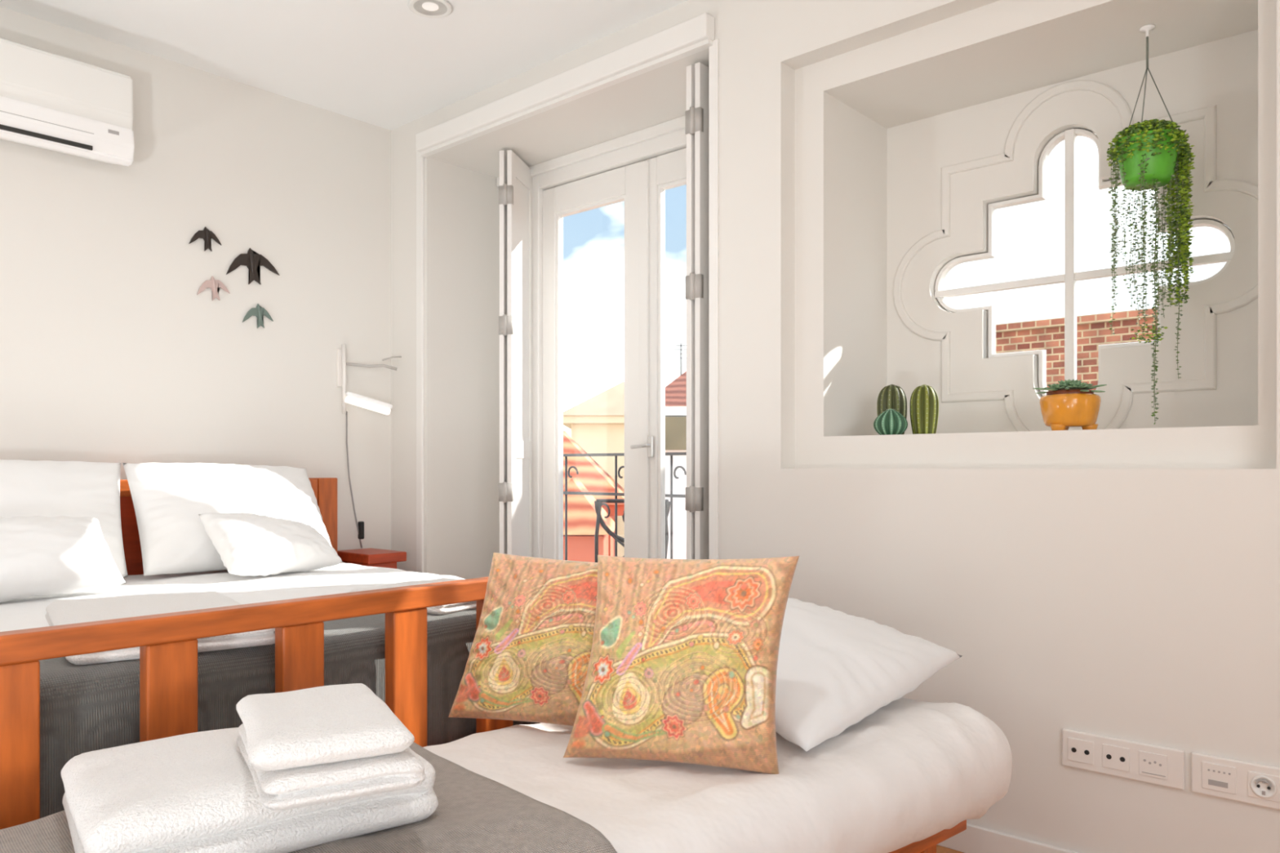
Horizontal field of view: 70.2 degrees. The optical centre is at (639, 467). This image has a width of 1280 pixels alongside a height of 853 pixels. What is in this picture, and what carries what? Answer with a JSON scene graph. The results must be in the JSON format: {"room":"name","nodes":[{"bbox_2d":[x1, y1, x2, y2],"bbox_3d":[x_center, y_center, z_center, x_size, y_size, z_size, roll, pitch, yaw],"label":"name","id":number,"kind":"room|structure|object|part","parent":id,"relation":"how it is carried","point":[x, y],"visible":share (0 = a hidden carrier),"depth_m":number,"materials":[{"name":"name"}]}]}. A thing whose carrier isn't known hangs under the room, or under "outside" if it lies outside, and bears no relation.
{"room":"bedroom","nodes":[
{"label":"bedroom","id":0,"kind":"room"},
{"bbox_2d":[0,6,391,551],"bbox_3d":[-2.856,-0.277,2.567,0.200,2.630,4.824,0,0,42],"label":"wall","id":1,"kind":"structure","parent":0,"point":[110,351],"depth_m":3.63,"materials":[{"name":"white paint"}]},
{"bbox_2d":[0,37,134,166],"bbox_3d":[-2.165,-1.253,3.034,0.209,0.328,0.820,0,0,42],"label":"air conditioner","id":2,"kind":"object","parent":1,"relation":"attached to","point":[50,101],"visible":1,"depth_m":3.12,"materials":[{"name":"white plastic"}]},
{"bbox_3d":[-2.150,-1.152,3.020,0.165,0.127,0.820,0,0,42],"label":"outlet panel","id":3,"kind":"part","parent":2,"relation":"part of","materials":[{"name":"white plastic"}]},
{"bbox_2d":[188,226,221,251],"bbox_3d":[-1.742,-0.917,3.652,0.020,0.099,0.127,0,0,42],"label":"ceramic piece","id":4,"kind":"object","parent":1,"relation":"attached to","point":[206,233],"visible":1,"depth_m":3.65,"materials":[{"name":"brown ceramic"}]},
{"bbox_2d":[196,275,230,300],"bbox_3d":[-1.720,-0.723,3.676,0.020,0.099,0.130,0,0,42],"label":"ceramic piece","id":5,"kind":"object","parent":1,"relation":"attached to","point":[215,285],"visible":1,"depth_m":3.67,"materials":[{"name":"pink ceramic"}]},
{"bbox_2d":[226,248,279,284],"bbox_3d":[-1.611,-0.837,3.798,0.020,0.153,0.225,0,0,42],"label":"ceramic piece","id":6,"kind":"object","parent":1,"relation":"attached to","point":[253,260],"visible":1,"depth_m":3.79,"materials":[{"name":"brown ceramic"}]},
{"bbox_2d":[242,303,273,328],"bbox_3d":[-1.598,-0.634,3.813,0.020,0.103,0.131,0,0,42],"label":"ceramic piece","id":7,"kind":"object","parent":1,"relation":"attached to","point":[259,311],"visible":1,"depth_m":3.81,"materials":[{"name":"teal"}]},
{"bbox_2d":[336,344,401,547],"bbox_3d":[-1.220,-0.094,4.098,0.282,0.916,0.085,0,0,-13],"label":"reading lamp","id":8,"kind":"object","parent":1,"relation":"attached to","point":[353,398],"visible":1,"depth_m":4.08,"materials":[{"name":"white plastic"}]},
{"bbox_3d":[-1.343,-0.447,4.096,0.020,0.170,0.040,0,0,42],"label":"wall plate","id":9,"kind":"part","parent":8,"relation":"part of","materials":[{"name":"white plastic"}]},
{"bbox_3d":[-1.326,-0.397,4.081,0.023,0.310,0.018,0,0,42],"label":"lamp stem","id":10,"kind":"part","parent":8,"relation":"part of","materials":[{"name":"white plastic"}]},
{"bbox_3d":[-1.286,0.056,4.100,0.072,0.616,0.011,0,0,-26],"label":"power cord","id":11,"kind":"part","parent":8,"relation":"part of","materials":[{"name":"grey plastic"}]},
{"bbox_2d":[357,521,364,539],"bbox_3d":[-1.259,0.283,4.112,0.022,0.080,0.024,0,0,42],"label":"switch","id":12,"kind":"object","parent":8,"relation":"attached to","point":[360,524],"depth_m":4.10,"materials":[{"name":"black plastic"}]},
{"bbox_2d":[344,396,391,414],"bbox_3d":[-1.223,-0.278,4.095,0.200,0.028,0.048,17,-7,-22],"label":"diffuser","id":13,"kind":"object","parent":8,"relation":"attached to","point":[366,402],"depth_m":4.08,"materials":[{"name":"white plastic"}]},
{"bbox_3d":[-1.219,-0.457,4.111,0.238,0.034,0.019,0,0,-12],"label":"lamp arm","id":14,"kind":"part","parent":8,"relation":"part of","materials":[{"name":"grey metal"}]},
{"bbox_3d":[-1.129,-0.497,4.144,0.087,0.028,0.013,0,0,-28],"label":"shade arm","id":15,"kind":"part","parent":8,"relation":"part of","materials":[{"name":"grey metal"}]},
{"bbox_2d":[0,0,688,129],"bbox_3d":[-0.524,-1.642,0.870,5.940,0.100,5.400,0,0,42],"label":"ceiling","id":16,"kind":"structure","parent":0,"point":[384,64],"depth_m":3.37,"materials":[{"name":"white paint"}]},
{"bbox_2d":[408,0,452,17],"bbox_3d":[-0.722,-1.587,3.139,0.150,0.009,0.150,0,0,42],"label":"recessed light","id":17,"kind":"object","parent":16,"relation":"in","point":[429,10],"visible":1,"depth_m":3.15,"materials":[{"name":"white plastic"}]},
{"bbox_2d":[391,0,1279,852],"bbox_3d":[1.083,-0.277,2.669,5.940,2.630,0.576,0,0,42],"label":"wall","id":18,"kind":"structure","parent":0,"point":[1123,584],"depth_m":2.63,"materials":[{"name":"white paint"}]},
{"bbox_2d":[416,151,423,573],"bbox_3d":[-0.998,-0.230,4.133,0.045,2.535,0.012,0,0,42],"label":"trim","id":19,"kind":"structure","parent":18,"relation":"attached to","point":[420,159],"depth_m":4.12,"materials":[{"name":"white paint"}]},
{"bbox_2d":[499,150,506,554],"bbox_3d":[-0.575,-0.190,4.135,0.022,2.395,0.311,0,0,11],"label":"shutter","id":20,"kind":"object","parent":18,"relation":"attached to","point":[503,155],"depth_m":3.98,"materials":[{"name":"white paint"}]},
{"bbox_2d":[498,150,532,556],"bbox_3d":[-0.558,-0.190,4.125,0.060,2.395,0.323,0,0,11],"label":"window shutter","id":21,"kind":"object","parent":18,"relation":"attached to","point":[515,188],"visible":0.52,"depth_m":4.05,"materials":[{"name":"white paint"}]},
{"bbox_2d":[416,12,714,157],"bbox_3d":[-0.378,-1.450,3.554,1.640,0.095,0.050,0,0,42],"label":"trim","id":22,"kind":"structure","parent":18,"relation":"attached to","point":[695,34],"depth_m":3.40,"materials":[{"name":"white paint"}]},
{"bbox_2d":[496,115,686,559],"bbox_3d":[-0.058,-0.182,3.917,1.605,2.440,0.155,0,0,42],"label":"door","id":23,"kind":"structure","parent":18,"relation":"in","point":[637,168],"depth_m":3.89,"materials":[{"name":"white paint"}]},
{"bbox_3d":[0.009,-0.087,3.792,0.083,0.090,0.057,0,0,42],"label":"handle","id":24,"kind":"part","parent":23,"relation":"part of","materials":[{"name":"silver metal"}]},
{"bbox_2d":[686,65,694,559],"bbox_3d":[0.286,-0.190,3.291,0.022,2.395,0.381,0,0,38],"label":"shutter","id":25,"kind":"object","parent":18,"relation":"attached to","point":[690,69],"depth_m":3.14,"materials":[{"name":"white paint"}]},
{"bbox_2d":[685,62,709,559],"bbox_3d":[0.296,-0.190,3.275,0.060,2.395,0.393,0,0,38],"label":"window shutter","id":26,"kind":"object","parent":18,"relation":"attached to","point":[697,113],"visible":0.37,"depth_m":3.14,"materials":[{"name":"white paint"}]},
{"bbox_2d":[709,39,719,559],"bbox_3d":[0.245,-0.190,3.026,0.035,2.455,0.008,0,0,42],"label":"trim","id":27,"kind":"structure","parent":18,"relation":"attached to","point":[714,49],"depth_m":3.02,"materials":[{"name":"white paint"}]},
{"bbox_2d":[873,408,907,435],"bbox_3d":[0.753,-0.137,2.737,0.111,0.080,0.111,0,0,42],"label":"cactus","id":28,"kind":"object","parent":18,"relation":"on","point":[890,422],"visible":0.99,"depth_m":2.71,"materials":[{"name":"green"}]},
{"bbox_2d":[875,384,908,434],"bbox_3d":[0.787,-0.178,2.845,0.101,0.163,0.100,0,0,42],"label":"cactus","id":29,"kind":"object","parent":18,"relation":"in","point":[893,397],"visible":0.59,"depth_m":2.81,"materials":[{"name":"green plant"}]},
{"bbox_2d":[909,384,939,434],"bbox_3d":[0.851,-0.173,2.727,0.089,0.152,0.094,0,0,42],"label":"cactus","id":30,"kind":"object","parent":18,"relation":"in","point":[924,404],"visible":0.95,"depth_m":2.70,"materials":[{"name":"green plant"}]},
{"bbox_2d":[937,823,1078,852],"bbox_3d":[1.599,0.999,1.813,3.630,0.078,0.014,0,0,42],"label":"baseboard","id":31,"kind":"structure","parent":18,"relation":"attached to","point":[975,839],"depth_m":2.40,"materials":[{"name":"white paint"}]},
{"bbox_2d":[1032,379,1106,431],"bbox_3d":[1.192,-0.171,2.529,0.189,0.148,0.187,0,0,7],"label":"succulent pot","id":32,"kind":"object","parent":18,"relation":"on","point":[1067,404],"visible":1,"depth_m":2.48,"materials":[{"name":"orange ceramic"}]},
{"bbox_2d":[886,29,1257,434],"bbox_3d":[1.308,-0.635,2.808,1.210,1.276,0.070,0,0,42],"label":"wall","id":33,"kind":"structure","parent":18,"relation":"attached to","point":[1223,73],"depth_m":2.78,"materials":[{"name":"white paint"}]},
{"bbox_2d":[893,80,1257,431],"bbox_3d":[1.313,-0.607,2.790,1.130,1.130,0.073,0,0,42],"label":"window","id":34,"kind":"structure","parent":18,"relation":"in","point":[1070,277],"depth_m":2.79,"materials":[{"name":"white paint"}]},
{"bbox_3d":[1.328,-0.607,2.807,0.868,0.868,0.028,0,0,42],"label":"frame","id":35,"kind":"part","parent":34,"relation":"part of","materials":[{"name":"white paint"}]},
{"bbox_2d":[1062,728,1184,790],"bbox_3d":[1.164,0.700,2.201,0.267,0.093,0.014,0,0,42],"label":"socket plate","id":36,"kind":"object","parent":18,"relation":"attached to","point":[1153,764],"visible":1,"depth_m":2.19,"materials":[{"name":"white plastic"}]},
{"bbox_2d":[1106,24,1195,424],"bbox_3d":[1.358,-0.645,2.438,0.205,1.062,0.199,0,0,-45],"label":"hanging plant","id":37,"kind":"object","parent":18,"relation":"hanging from","point":[1146,154],"visible":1,"depth_m":2.42,"materials":[{"name":"green plant"}]},
{"bbox_3d":[1.321,-0.972,2.425,0.076,0.201,0.003,0,0,-17],"label":"hanger cord","id":38,"kind":"part","parent":37,"relation":"part of","materials":[{"name":"grey metal"}]},
{"bbox_3d":[1.365,-0.972,2.471,0.002,0.201,0.076,0,0,13],"label":"hanger cord","id":39,"kind":"part","parent":37,"relation":"part of","materials":[{"name":"grey metal"}]},
{"bbox_3d":[1.356,-0.816,2.436,0.158,0.118,0.158,0,0,42],"label":"pot","id":40,"kind":"part","parent":37,"relation":"part of","materials":[{"name":"green plastic"}]},
{"bbox_3d":[1.358,-1.118,2.438,0.006,0.103,0.012,0,0,42],"label":"hanger stem","id":41,"kind":"part","parent":37,"relation":"part of","materials":[{"name":"grey metal"}]},
{"bbox_3d":[1.383,-0.972,2.411,0.076,0.201,0.002,0,0,42],"label":"hanger cord","id":42,"kind":"part","parent":37,"relation":"part of","materials":[{"name":"grey metal"}]},
{"bbox_2d":[1191,751,1279,810],"bbox_3d":[1.335,0.699,2.044,0.167,0.092,0.019,0,0,42],"label":"socket plate","id":43,"kind":"object","parent":18,"relation":"attached to","point":[1246,782],"visible":1,"depth_m":2.04,"materials":[{"name":"white plastic"}]},
{"bbox_2d":[1247,771,1279,802],"bbox_3d":[1.374,0.703,2.007,0.060,0.056,0.004,0,0,42],"label":"socket","id":44,"kind":"object","parent":43,"relation":"attached to","point":[1262,786],"depth_m":2.00,"materials":[{"name":"white plastic"}]},
{"bbox_2d":[936,844,963,852],"bbox_3d":[-0.524,1.088,0.870,5.940,0.100,5.400,0,0,42],"label":"floor","id":45,"kind":"structure","parent":0,"point":[940,849],"depth_m":2.47,"materials":[{"name":"brown wood"}]},
{"bbox_2d":[0,477,513,829],"bbox_3d":[-1.273,0.541,2.666,1.980,0.993,1.920,0,0,42],"label":"double bed","id":46,"kind":"object","parent":45,"relation":"on","point":[167,642],"visible":0.29,"depth_m":1.69,"materials":[{"name":"orange wood"}]},
{"bbox_3d":[-1.989,0.383,3.305,0.040,0.630,1.740,0,0,42],"label":"headboard","id":47,"kind":"part","parent":46,"relation":"part of","materials":[{"name":"red wood"}]},
{"bbox_3d":[-1.989,0.076,3.305,0.050,0.063,1.740,0,0,42],"label":"headboard","id":48,"kind":"part","parent":46,"relation":"part of","materials":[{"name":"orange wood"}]},
{"bbox_3d":[-0.560,0.294,2.015,0.050,0.048,1.860,0,0,42],"label":"footboard rail","id":49,"kind":"part","parent":46,"relation":"part of","materials":[{"name":"orange wood"}]},
{"bbox_3d":[-1.418,0.345,3.905,0.013,0.585,0.075,0,0,42],"label":"headboard panel","id":50,"kind":"part","parent":46,"relation":"part of","materials":[{"name":"orange wood"}]},
{"bbox_3d":[-1.379,0.541,3.987,0.060,0.993,0.090,0,0,42],"label":"leg","id":51,"kind":"part","parent":46,"relation":"part of","materials":[{"name":"orange wood"}]},
{"bbox_3d":[-1.272,0.556,2.712,1.770,0.275,1.670,0,0,42],"label":"mattress","id":52,"kind":"object","parent":46,"relation":"in","visible":0},
{"bbox_2d":[0,562,465,631],"bbox_3d":[-1.230,0.494,2.674,1.726,0.232,1.744,0,0,42],"label":"sheet","id":53,"kind":"object","parent":52,"relation":"on","point":[29,612],"visible":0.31,"depth_m":2.96,"materials":[{"name":"white fabric"}]},
{"bbox_2d":[0,515,126,603],"bbox_3d":[-1.866,0.267,2.646,0.260,0.241,0.620,0,0,42],"label":"pillow","id":54,"kind":"object","parent":53,"relation":"on","point":[41,556],"visible":1,"depth_m":2.68,"materials":[{"name":"white fabric"}]},
{"bbox_2d":[0,459,128,577],"bbox_3d":[-2.058,0.177,2.914,0.302,0.407,0.805,0,0,42],"label":"pillow","id":55,"kind":"object","parent":53,"relation":"on","point":[28,488],"visible":0.61,"depth_m":3.04,"materials":[{"name":"white fabric"}]},
{"bbox_2d":[122,462,332,576],"bbox_3d":[-1.549,0.182,3.482,0.300,0.401,0.730,0,0,42],"label":"pillow","id":56,"kind":"object","parent":53,"relation":"on","point":[168,499],"visible":0.76,"depth_m":3.32,"materials":[{"name":"white fabric"}]},
{"bbox_2d":[198,512,342,576],"bbox_3d":[-1.329,0.273,3.309,0.225,0.230,0.462,0,0,37],"label":"pillow","id":57,"kind":"object","parent":53,"relation":"on","point":[246,544],"visible":1,"depth_m":3.21,"materials":[{"name":"white fabric"}]},
{"bbox_2d":[39,608,539,818],"bbox_3d":[-0.722,0.527,2.220,0.406,0.331,1.786,0,0,42],"label":"throw","id":58,"kind":"object","parent":53,"relation":"on","point":[88,708],"visible":0.1,"depth_m":1.82,"materials":[{"name":"grey fabric"}]},
{"bbox_2d":[44,591,275,665],"bbox_3d":[-1.077,0.341,2.034,0.394,0.058,0.634,0,0,-36],"label":"bath towel","id":59,"kind":"object","parent":58,"relation":"on","point":[60,612],"visible":0.45,"depth_m":2.00,"materials":[{"name":"white fabric"}]},
{"bbox_2d":[347,577,475,614],"bbox_3d":[-0.544,0.345,2.498,0.369,0.050,0.369,0,0,34],"label":"bath towel","id":60,"kind":"object","parent":58,"relation":"on","point":[451,608],"visible":0.14,"depth_m":2.36,"materials":[{"name":"white fabric"}]},
{"bbox_2d":[337,547,406,568],"bbox_3d":[-1.198,0.705,4.040,0.290,0.667,0.190,0,0,42],"label":"bedside table","id":61,"kind":"object","parent":45,"relation":"on","point":[376,557],"visible":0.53,"depth_m":3.96,"materials":[{"name":"red wood"}]},
{"bbox_2d":[888,819,966,852],"bbox_3d":[-0.185,0.899,1.633,1.875,0.278,0.620,0,0,-41],"label":"daybed","id":62,"kind":"object","parent":45,"relation":"on","point":[928,845],"visible":0.14,"depth_m":1.93,"materials":[{"name":"orange wood"}]},
{"bbox_2d":[422,697,1012,852],"bbox_3d":[-0.134,0.653,1.653,2.000,0.247,0.763,0,0,-41],"label":"mattress","id":63,"kind":"object","parent":62,"relation":"on","point":[909,771],"visible":0.38,"depth_m":1.67,"materials":[{"name":"white fabric"}]},
{"bbox_2d":[0,742,617,852],"bbox_3d":[-0.558,0.625,1.279,0.812,0.227,0.812,0,0,-41],"label":"throw","id":64,"kind":"object","parent":63,"relation":"on","point":[474,812],"visible":0.27,"depth_m":1.31,"materials":[{"name":"grey fabric"}]},
{"bbox_2d":[60,727,438,852],"bbox_3d":[-0.586,0.471,1.363,0.460,0.103,0.390,0,0,-36],"label":"bath towel","id":65,"kind":"object","parent":64,"relation":"on","point":[196,792],"visible":0.59,"depth_m":1.22,"materials":[{"name":"white fabric"}]},
{"bbox_2d":[236,723,426,810],"bbox_3d":[-0.444,0.397,1.288,0.206,0.048,0.335,0,0,-29],"label":"hand towel","id":66,"kind":"object","parent":65,"relation":"on","point":[314,784],"visible":0.43,"depth_m":1.15,"materials":[{"name":"white fabric"}]},
{"bbox_2d":[235,683,414,771],"bbox_3d":[-0.453,0.356,1.288,0.203,0.040,0.324,0,0,-27],"label":"towel","id":67,"kind":"object","parent":66,"relation":"on","point":[332,723],"visible":1,"depth_m":1.20,"materials":[{"name":"white fabric"}]},
{"bbox_2d":[448,552,597,726],"bbox_3d":[-0.176,0.366,1.939,0.472,0.356,0.169,0,0,13],"label":"paisley cushion","id":68,"kind":"object","parent":63,"relation":"on","point":[528,660],"visible":0.66,"depth_m":1.90,"materials":[{"name":"multicoloured fabric"}]},
{"bbox_2d":[563,555,799,773],"bbox_3d":[0.079,0.359,1.716,0.430,0.386,0.192,0,0,14],"label":"paisley cushion","id":69,"kind":"object","parent":63,"relation":"on","point":[682,668],"visible":1,"depth_m":1.66,"materials":[{"name":"multicoloured fabric"}]},
{"bbox_2d":[775,598,963,751],"bbox_3d":[0.346,0.435,2.159,0.560,0.225,0.718,0,0,42],"label":"pillow","id":70,"kind":"object","parent":63,"relation":"on","point":[836,669],"visible":0.44,"depth_m":1.98,"materials":[{"name":"white fabric"}]},
{"bbox_3d":[0.614,0.925,2.004,0.055,0.225,0.055,0,0,-41],"label":"leg","id":71,"kind":"part","parent":62,"relation":"part of","materials":[{"name":"orange wood"}]},
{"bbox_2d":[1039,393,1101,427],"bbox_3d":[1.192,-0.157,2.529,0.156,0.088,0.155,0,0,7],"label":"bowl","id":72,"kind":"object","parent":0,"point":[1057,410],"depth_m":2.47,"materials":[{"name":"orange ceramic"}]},
{"bbox_3d":[0.160,1.138,4.382,3.200,0.160,0.750,0,0,42],"label":"floor","id":73,"kind":"structure","parent":0,"visible":0},
{"bbox_2d":[563,452,686,559],"bbox_3d":[0.337,0.489,4.633,3.170,1.138,0.024,0,0,42],"label":"balcony railing","id":74,"kind":"object","parent":73,"relation":"on","point":[566,492],"visible":0.17,"depth_m":5.05,"materials":[{"name":"grey metal"}]},
{"bbox_2d":[594,498,670,562],"bbox_3d":[-0.081,0.613,4.513,0.404,0.901,0.417,0,0,12],"label":"bistro chair","id":75,"kind":"object","parent":73,"relation":"on","point":[597,504],"visible":0.23,"depth_m":4.71,"materials":[{"name":"grey metal"}]},
{"bbox_3d":[-0.222,0.388,4.707,0.035,0.423,0.090,0,0,12],"label":"post","id":76,"kind":"part","parent":75,"relation":"part of","materials":[{"name":"grey metal"}]},
{"bbox_3d":[-0.041,0.283,4.705,0.404,0.223,0.024,0,0,12],"label":"backrest","id":77,"kind":"part","parent":75,"relation":"part of","materials":[{"name":"grey metal"}]},
{"bbox_3d":[0.126,0.388,4.635,0.035,0.423,0.090,0,0,12],"label":"post","id":78,"kind":"part","parent":75,"relation":"part of","materials":[{"name":"grey metal"}]},
{"label":"outside","id":79,"kind":"structure","parent":0,"visible":0},
{"bbox_3d":[8.799,9.138,32.366,210.000,0.200,180.000,0,0,42],"label":"ground","id":80,"kind":"structure","parent":79,"visible":0},
{"bbox_2d":[564,429,571,437],"bbox_3d":[-0.729,3.988,24.000,5.100,10.100,3.500,0,0,0],"label":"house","id":81,"kind":"structure","parent":80,"relation":"on","point":[568,432],"depth_m":23.45,"materials":[{"name":"white paint"}]},
{"bbox_2d":[563,477,614,562],"bbox_3d":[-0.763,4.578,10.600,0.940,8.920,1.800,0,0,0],"label":"outbuilding","id":82,"kind":"structure","parent":80,"relation":"on","point":[581,513],"depth_m":9.81,"materials":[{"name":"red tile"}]},
{"bbox_2d":[563,382,624,556],"bbox_3d":[-0.330,3.673,19.000,2.400,10.730,4.500,0,0,0],"label":"house","id":83,"kind":"structure","parent":80,"relation":"on","point":[597,424],"depth_m":17.00,"materials":[{"name":"white paint"}]},
{"bbox_3d":[-0.330,-0.892,19.000,2.300,0.140,4.400,0,0,0],"label":"cornice","id":84,"kind":"part","parent":83,"relation":"part of","materials":[{"name":"beige paint"}]},
{"bbox_2d":[563,430,624,556],"bbox_3d":[-1.240,4.188,13.000,2.220,9.700,3.100,0,0,0],"label":"house","id":85,"kind":"structure","parent":80,"relation":"on","point":[591,474],"depth_m":11.87,"materials":[{"name":"orange tile"}]},
{"bbox_3d":[-1.240,0.538,13.000,2.120,0.140,3.000,0,0,0],"label":"cornice","id":86,"kind":"part","parent":85,"relation":"part of","materials":[{"name":"red paint"}]},
{"bbox_2d":[665,371,686,559],"bbox_3d":[1.008,3.638,15.500,2.000,10.800,3.500,0,0,0],"label":"building","id":87,"kind":"structure","parent":80,"relation":"on","point":[676,391],"depth_m":14.00,"materials":[{"name":"white paint"}]},
{"bbox_2d":[665,417,686,449],"bbox_3d":[0.744,-0.517,13.825,1.100,0.500,0.050,0,0,0],"label":"wall band","id":88,"kind":"object","parent":87,"relation":"attached to","point":[675,427],"visible":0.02,"depth_m":13.80,"materials":[{"name":"beige paint"}]},
{"bbox_3d":[0.628,-0.607,13.943,0.500,0.450,0.025,0,0,0],"label":"pane","id":89,"kind":"part","parent":87,"relation":"part of","materials":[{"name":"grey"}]},
{"bbox_3d":[1.008,-0.862,15.500,1.900,0.140,3.400,0,0,0],"label":"cornice","id":90,"kind":"part","parent":87,"relation":"part of","materials":[{"name":"white paint"}]},
{"bbox_2d":[670,342,686,375],"bbox_3d":[0.699,-1.742,15.500,0.360,0.750,0.021,0,0,0],"label":"roof antenna","id":91,"kind":"object","parent":87,"relation":"on","point":[680,345],"visible":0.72,"depth_m":15.49,"materials":[{"name":"grey metal"}]},
{"bbox_2d":[995,307,1157,391],"bbox_3d":[3.708,4.038,5.202,6.600,10.000,0.380,0,0,42],"label":"brick wall","id":92,"kind":"structure","parent":80,"relation":"on","point":[1093,331],"depth_m":5.81,"materials":[{"name":"red brick"}]},
{"bbox_2d":[942,133,1230,324],"bbox_3d":[5.101,3.123,6.761,6.600,11.830,3.120,0,0,42],"label":"house","id":93,"kind":"structure","parent":80,"relation":"on","point":[1030,237],"depth_m":6.59,"materials":[{"name":"white paint"}]},
{"bbox_3d":[2.957,-1.487,6.688,0.750,1.250,0.015,0,0,42],"label":"pane","id":94,"kind":"part","parent":93,"relation":"part of","materials":[{"name":"white"}]},
{"bbox_3d":[3.926,-1.487,5.822,0.750,1.250,0.015,0,0,42],"label":"pane","id":95,"kind":"part","parent":93,"relation":"part of","materials":[{"name":"white"}]}
]}

